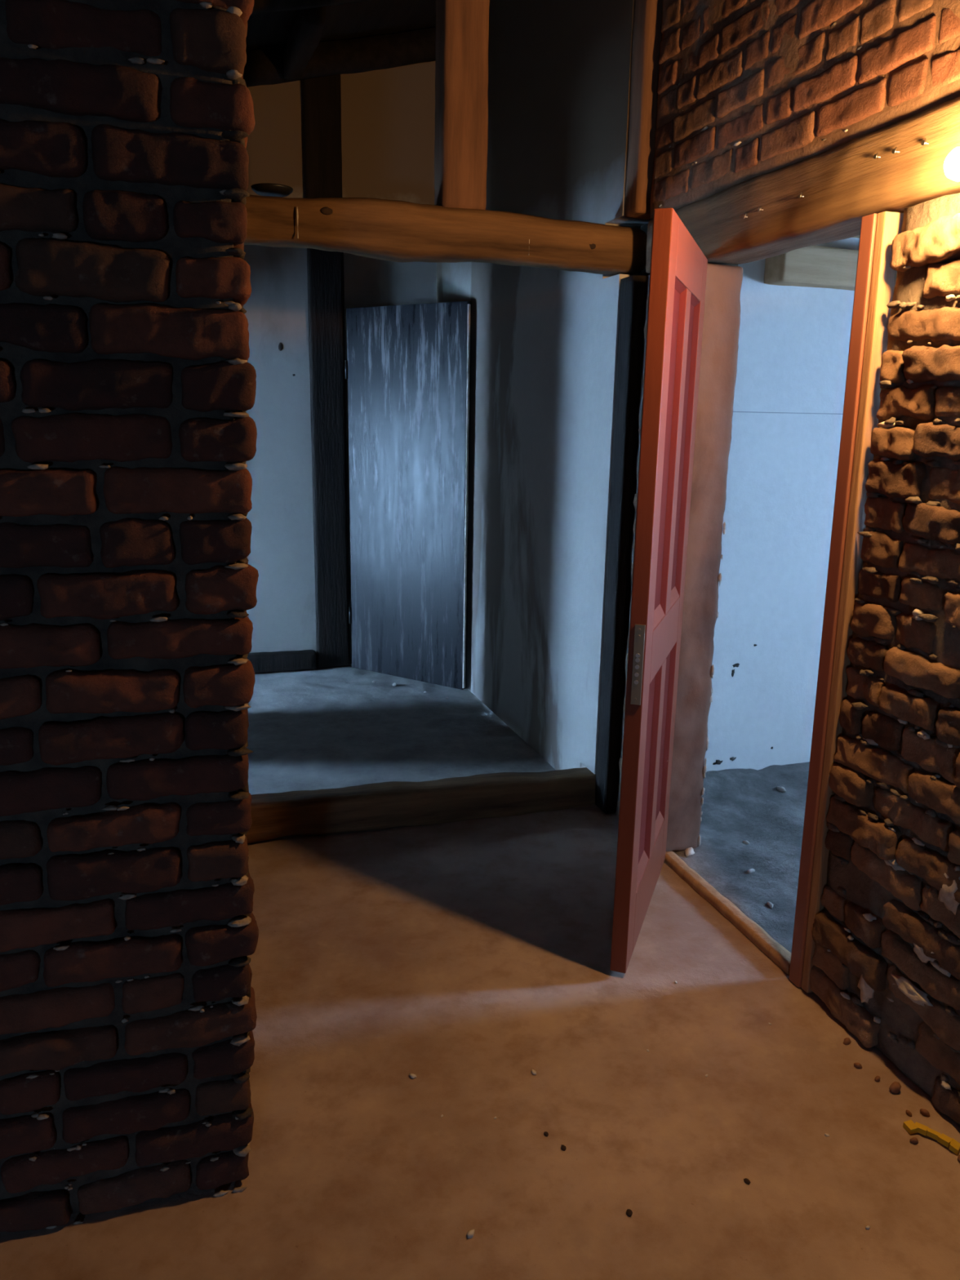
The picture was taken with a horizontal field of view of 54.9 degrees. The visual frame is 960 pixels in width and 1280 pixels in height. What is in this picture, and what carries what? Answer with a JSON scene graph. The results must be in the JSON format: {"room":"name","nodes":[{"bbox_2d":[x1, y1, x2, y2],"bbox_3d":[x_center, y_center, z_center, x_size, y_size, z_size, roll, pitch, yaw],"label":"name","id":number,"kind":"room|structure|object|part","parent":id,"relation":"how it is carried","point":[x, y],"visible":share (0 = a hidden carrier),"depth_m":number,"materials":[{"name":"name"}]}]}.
{"room":"basement","nodes":[
{"label":"basement","id":0,"kind":"room"},
{"bbox_2d":[0,0,258,1231],"bbox_3d":[-1.275,-0.353,1.362,1.915,3.014,0.271,-3,14,-17],"label":"wall","id":1,"kind":"structure","parent":0,"point":[129,930],"depth_m":1.52,"materials":[{"name":"red brick"}]},
{"bbox_2d":[242,61,436,663],"bbox_3d":[-2.515,-1.513,4.760,5.150,3.600,0.154,-4,14,-18],"label":"wall","id":2,"kind":"structure","parent":0,"point":[388,115],"depth_m":5.15,"materials":[{"name":"white paint"}]},
{"bbox_2d":[246,649,316,673],"bbox_3d":[-1.678,0.160,5.332,1.468,0.128,0.106,-4,14,-18],"label":"baseboard","id":3,"kind":"structure","parent":2,"relation":"attached to","point":[305,660],"depth_m":5.46,"materials":[{"name":"wood"}]},
{"bbox_2d":[245,0,435,51],"bbox_3d":[-1.245,-1.714,0.748,5.300,1.372,8.450,-4,14,-18],"label":"ceiling","id":4,"kind":"structure","parent":0,"point":[366,19],"depth_m":4.51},
{"bbox_2d":[283,6,325,80],"bbox_3d":[-0.811,-2.750,4.222,0.106,0.152,0.781,-4,14,-18],"label":"rafter","id":5,"kind":"object","parent":4,"relation":"attached to","point":[305,30],"visible":0.94,"depth_m":4.11,"materials":[{"name":"brown wood"}]},
{"bbox_2d":[243,27,435,87],"bbox_3d":[-1.104,-2.854,4.610,1.890,0.577,0.114,-4,14,-18],"label":"ceiling beam","id":6,"kind":"structure","parent":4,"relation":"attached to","point":[265,66],"depth_m":4.69,"materials":[{"name":"brown wood"}]},
{"bbox_2d":[0,663,959,1279],"bbox_3d":[-1.340,1.246,1.428,4.995,0.156,8.300,-4,14,-18],"label":"floor","id":7,"kind":"structure","parent":0,"point":[468,958],"depth_m":2.15,"materials":[{"name":"concrete"}]},
{"bbox_2d":[302,74,350,667],"bbox_3d":[-0.860,-1.412,5.230,0.202,3.241,0.047,-4,14,-18],"label":"timber post","id":8,"kind":"object","parent":7,"relation":"on","point":[322,95],"visible":0.97,"depth_m":5.21,"materials":[{"name":"brown wood"}]},
{"bbox_2d":[408,1073,417,1078],"bbox_3d":[-0.157,1.016,2.155,0.014,0.010,0.018,-6,15,-26],"label":"chip","id":9,"kind":"object","parent":7,"relation":"on","point":[412,1075],"visible":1,"depth_m":2.15,"materials":[{"name":"grey stone"}]},
{"bbox_2d":[245,767,595,843],"bbox_3d":[-0.538,0.640,3.412,2.158,0.183,0.149,-4,14,-18],"label":"beam","id":10,"kind":"structure","parent":7,"relation":"on","point":[391,804],"depth_m":3.45,"materials":[{"name":"brown wood"}]},
{"bbox_2d":[466,1229,474,1238],"bbox_3d":[-0.017,1.121,1.744,0.018,0.010,0.014,-4,14,-18],"label":"chip","id":11,"kind":"object","parent":7,"relation":"on","point":[470,1233],"visible":1,"depth_m":1.74,"materials":[{"name":"grey stone"}]},
{"bbox_2d":[531,1069,536,1075],"bbox_3d":[0.127,1.017,2.174,0.012,0.009,0.016,2,14,4],"label":"chip","id":12,"kind":"object","parent":7,"relation":"on","point":[533,1072],"visible":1,"depth_m":2.17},
{"bbox_2d":[560,1144,566,1151],"bbox_3d":[0.176,1.073,1.953,0.012,0.006,0.016,0,14,-6],"label":"crumb","id":13,"kind":"object","parent":7,"relation":"on","point":[563,1148],"visible":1,"depth_m":1.95,"materials":[{"name":"brown"}]},
{"bbox_2d":[595,275,647,813],"bbox_3d":[0.536,-0.294,3.416,0.108,1.970,0.103,-4,14,-18],"label":"timber post","id":14,"kind":"object","parent":7,"relation":"on","point":[633,289],"visible":0.64,"depth_m":3.36,"materials":[{"name":"brown wood"}]},
{"bbox_2d":[244,195,647,275],"bbox_3d":[-0.458,-1.314,2.938,2.181,0.175,0.173,-4,14,-18],"label":"timber beam","id":15,"kind":"structure","parent":14,"relation":"on","point":[391,230],"depth_m":2.98,"materials":[{"name":"brown wood"}]},
{"bbox_2d":[250,182,293,197],"bbox_3d":[-0.641,-1.385,2.850,0.128,0.016,0.128,-4,14,-18],"label":"metal lid","id":16,"kind":"object","parent":15,"relation":"on","point":[262,188],"visible":0.97,"depth_m":2.82,"materials":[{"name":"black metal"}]},
{"bbox_2d":[434,0,489,209],"bbox_3d":[-0.057,-1.975,2.918,0.156,1.172,0.136,-4,14,-18],"label":"timber post","id":17,"kind":"object","parent":15,"relation":"on","point":[462,26],"visible":0.92,"depth_m":2.93,"materials":[{"name":"brown wood"}]},
{"bbox_2d":[624,0,662,219],"bbox_3d":[0.568,-2.065,2.985,0.110,1.292,0.106,-4,14,-18],"label":"timber post","id":18,"kind":"object","parent":15,"relation":"on","point":[648,14],"visible":0.58,"depth_m":3.02,"materials":[{"name":"brown wood"}]},
{"bbox_2d":[626,1208,632,1217],"bbox_3d":[0.290,1.112,1.796,0.013,0.007,0.017,1,14,1],"label":"crumb","id":19,"kind":"object","parent":7,"relation":"on","point":[628,1212],"visible":1,"depth_m":1.79,"materials":[{"name":"brown"}]},
{"bbox_2d":[743,1177,751,1184],"bbox_3d":[0.542,1.097,1.875,0.012,0.006,0.016,-6,15,-25],"label":"crumb","id":20,"kind":"object","parent":7,"relation":"on","point":[746,1180],"visible":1,"depth_m":1.87,"materials":[{"name":"brown"}]},
{"bbox_2d":[843,1037,851,1044],"bbox_3d":[0.912,0.997,2.298,0.022,0.017,0.014,-7,16,-29],"label":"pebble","id":21,"kind":"object","parent":7,"relation":"on","point":[846,1041],"visible":1,"depth_m":2.29,"materials":[{"name":"brown stone"}]},
{"bbox_2d":[853,1062,862,1068],"bbox_3d":[0.906,1.019,2.214,0.020,0.015,0.013,5,14,17],"label":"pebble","id":22,"kind":"object","parent":7,"relation":"on","point":[858,1065],"visible":1,"depth_m":2.21,"materials":[{"name":"brown stone"}]},
{"bbox_2d":[875,1075,880,1081],"bbox_3d":[0.935,1.031,2.173,0.012,0.014,0.018,10,17,34],"label":"crumb","id":23,"kind":"object","parent":7,"relation":"on","point":[877,1077],"visible":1,"depth_m":2.17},
{"bbox_2d":[888,1081,901,1093],"bbox_3d":[0.963,1.036,2.140,0.023,0.027,0.036,12,18,39],"label":"crumb","id":24,"kind":"object","parent":7,"relation":"on","point":[895,1086],"visible":1,"depth_m":2.13,"materials":[{"name":"brown stone"}]},
{"bbox_2d":[906,1109,911,1116],"bbox_3d":[0.960,1.059,2.069,0.010,0.012,0.016,-5,15,-24],"label":"crumb","id":25,"kind":"object","parent":7,"relation":"on","point":[908,1113],"visible":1,"depth_m":2.06,"materials":[{"name":"brown stone"}]},
{"bbox_2d":[910,1137,918,1143],"bbox_3d":[0.935,1.077,1.989,0.020,0.015,0.013,-2,14,-13],"label":"crumb","id":26,"kind":"object","parent":7,"relation":"on","point":[914,1140],"visible":1,"depth_m":1.99,"materials":[{"name":"brown stone"}]},
{"bbox_2d":[920,1108,929,1117],"bbox_3d":[0.997,1.058,2.070,0.022,0.017,0.014,11,17,35],"label":"crumb","id":27,"kind":"object","parent":7,"relation":"on","point":[924,1112],"visible":1,"depth_m":2.07,"materials":[{"name":"brown stone"}]},
{"bbox_2d":[902,1120,959,1155],"bbox_3d":[0.976,1.072,1.998,0.113,0.018,0.030,11,17,35],"label":"scrap","id":28,"kind":"object","parent":7,"relation":"on","point":[909,1126],"visible":1,"depth_m":2.00,"materials":[{"name":"yellow"}]},
{"bbox_2d":[638,223,649,275],"bbox_3d":[0.639,-1.055,3.321,0.048,3.500,0.300,-4,14,-18],"label":"wall","id":29,"kind":"structure","parent":0,"point":[644,228],"depth_m":3.33,"materials":[{"name":"white paint"}]},
{"bbox_2d":[436,0,959,1124],"bbox_3d":[1.102,-0.688,1.750,0.196,3.552,8.053,-4,14,-18],"label":"wall","id":30,"kind":"structure","parent":0,"point":[747,90],"depth_m":2.48,"materials":[{"name":"brown brick"}]},
{"bbox_2d":[344,301,471,689],"bbox_3d":[-0.410,-0.775,5.120,0.820,2.045,0.050,10,16,31],"label":"door","id":31,"kind":"structure","parent":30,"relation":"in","point":[407,367],"depth_m":5.08,"materials":[{"name":"black metal"}]},
{"bbox_2d":[609,208,707,973],"bbox_3d":[0.521,-0.111,2.660,0.044,1.950,0.754,6,14,19],"label":"door","id":32,"kind":"structure","parent":30,"relation":"in","point":[678,266],"depth_m":2.48,"materials":[{"name":"red wood"}]},
{"bbox_3d":[0.400,0.063,2.339,0.026,0.210,0.004,6,14,19],"label":"lock plate","id":33,"kind":"part","parent":32,"relation":"part of","materials":[{"name":"grey metal"}]},
{"bbox_3d":[0.461,0.390,2.632,0.012,0.609,0.219,6,14,19],"label":"panel","id":34,"kind":"part","parent":32,"relation":"part of","materials":[{"name":"red paint"}]},
{"bbox_3d":[0.504,0.745,2.866,0.044,0.190,0.524,6,14,19],"label":"rail","id":35,"kind":"part","parent":32,"relation":"part of","materials":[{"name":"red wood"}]},
{"bbox_3d":[0.461,0.390,2.632,0.041,0.607,0.218,6,14,19],"label":"moulding","id":36,"kind":"part","parent":32,"relation":"part of","materials":[{"name":"red paint"}]},
{"bbox_3d":[0.562,0.323,2.912,0.012,0.609,0.219,6,14,19],"label":"panel","id":37,"kind":"part","parent":32,"relation":"part of","materials":[{"name":"red paint"}]},
{"bbox_3d":[0.518,-0.010,2.682,0.044,0.145,0.524,6,14,19],"label":"rail","id":38,"kind":"part","parent":32,"relation":"part of","materials":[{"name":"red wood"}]},
{"bbox_3d":[0.562,0.323,2.912,0.041,0.607,0.218,6,14,19],"label":"moulding","id":39,"kind":"part","parent":32,"relation":"part of","materials":[{"name":"red paint"}]},
{"bbox_3d":[0.476,-0.473,2.422,0.012,0.874,0.219,6,14,19],"label":"panel","id":40,"kind":"part","parent":32,"relation":"part of","materials":[{"name":"red paint"}]},
{"bbox_3d":[0.476,-0.473,2.422,0.041,0.872,0.218,6,14,19],"label":"moulding","id":41,"kind":"part","parent":32,"relation":"part of","materials":[{"name":"red paint"}]},
{"bbox_3d":[0.578,-0.539,2.701,0.012,0.874,0.219,6,14,19],"label":"panel","id":42,"kind":"part","parent":32,"relation":"part of","materials":[{"name":"red paint"}]},
{"bbox_3d":[0.578,-0.539,2.701,0.041,0.872,0.218,6,14,19],"label":"moulding","id":43,"kind":"part","parent":32,"relation":"part of","materials":[{"name":"red paint"}]},
{"bbox_3d":[0.536,-0.994,2.443,0.044,0.130,0.524,6,14,19],"label":"rail","id":44,"kind":"part","parent":32,"relation":"part of","materials":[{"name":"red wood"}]},
{"bbox_2d":[666,263,742,851],"bbox_3d":[0.708,-0.206,3.084,0.170,1.954,0.115,-4,14,-18],"label":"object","id":45,"kind":"structure","parent":30,"relation":"in","point":[722,314],"depth_m":3.02,"materials":[{"name":"brown paint"}]},
{"bbox_2d":[663,851,791,975],"bbox_3d":[0.768,0.837,2.909,0.048,0.036,0.723,-4,14,-18],"label":"threshold","id":46,"kind":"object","parent":30,"relation":"attached to","point":[778,953],"depth_m":2.85,"materials":[{"name":"brown wood"}]},
{"bbox_2d":[645,96,959,272],"bbox_3d":[0.888,-1.121,2.334,0.189,0.184,1.683,-4,14,-18],"label":"wooden lintel","id":47,"kind":"object","parent":30,"relation":"attached to","point":[824,197],"visible":0.77,"depth_m":2.24,"materials":[{"name":"brown wood"}]},
{"bbox_2d":[944,146,959,181],"bbox_3d":[0.941,-0.902,1.756,0.125,0.076,0.076,-4,14,-18],"label":"wall lamp","id":48,"kind":"object","parent":47,"relation":"attached to","point":[952,163],"visible":1,"depth_m":1.74,"materials":[{"name":"beige"}]},
{"bbox_2d":[789,211,903,992],"bbox_3d":[0.949,-0.014,2.329,0.155,1.958,0.106,-4,14,-18],"label":"trim","id":49,"kind":"structure","parent":30,"relation":"attached to","point":[875,280],"depth_m":2.25,"materials":[{"name":"red paint"}]},
{"bbox_2d":[673,761,809,953],"bbox_3d":[2.513,1.010,2.500,3.000,0.242,3.760,-4,14,-18],"label":"floor","id":50,"kind":"structure","parent":0,"point":[739,806],"depth_m":3.35,"materials":[{"name":"grey concrete"}]},
{"bbox_2d":[684,847,694,857],"bbox_3d":[0.738,0.744,3.244,0.033,0.023,0.061,8,15,28],"label":"rubble stone","id":51,"kind":"object","parent":50,"relation":"on","point":[689,851],"visible":1,"depth_m":3.23,"materials":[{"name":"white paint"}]},
{"bbox_2d":[746,868,755,873],"bbox_3d":[0.920,0.784,3.139,0.036,0.013,0.019,-7,16,-30],"label":"rubble stone","id":52,"kind":"object","parent":50,"relation":"on","point":[751,870],"visible":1,"depth_m":3.13,"materials":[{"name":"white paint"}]},
{"bbox_2d":[767,901,773,908],"bbox_3d":[0.915,0.834,2.910,0.018,0.012,0.033,0,14,-4],"label":"rubble stone","id":53,"kind":"object","parent":50,"relation":"on","point":[771,904],"visible":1,"depth_m":2.90,"materials":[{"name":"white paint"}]},
{"bbox_2d":[776,786,786,792],"bbox_3d":[1.228,0.609,3.774,0.030,0.021,0.055,-4,15,-21],"label":"rubble stone","id":54,"kind":"object","parent":50,"relation":"on","point":[782,789],"visible":1,"depth_m":3.76,"materials":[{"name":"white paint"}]},
{"bbox_2d":[704,237,859,771],"bbox_3d":[1.937,-0.776,3.962,2.780,2.700,0.164,-4,14,-18],"label":"wall","id":55,"kind":"structure","parent":0,"point":[794,341],"depth_m":3.70,"materials":[{"name":"white paint"}]},
{"bbox_2d":[733,411,843,414],"bbox_3d":[1.932,-0.929,3.836,2.650,0.003,0.002,-4,14,-18],"label":"trim","id":56,"kind":"structure","parent":55,"relation":"attached to","point":[733,411],"depth_m":3.59,"materials":[{"name":"paint"}]},
{"bbox_2d":[764,244,858,290],"bbox_3d":[1.790,-1.418,3.607,1.523,0.135,0.115,-4,14,-18],"label":"ceiling beam","id":57,"kind":"structure","parent":55,"relation":"attached to","point":[813,266],"depth_m":3.38,"materials":[{"name":"white wood"}]}
]}

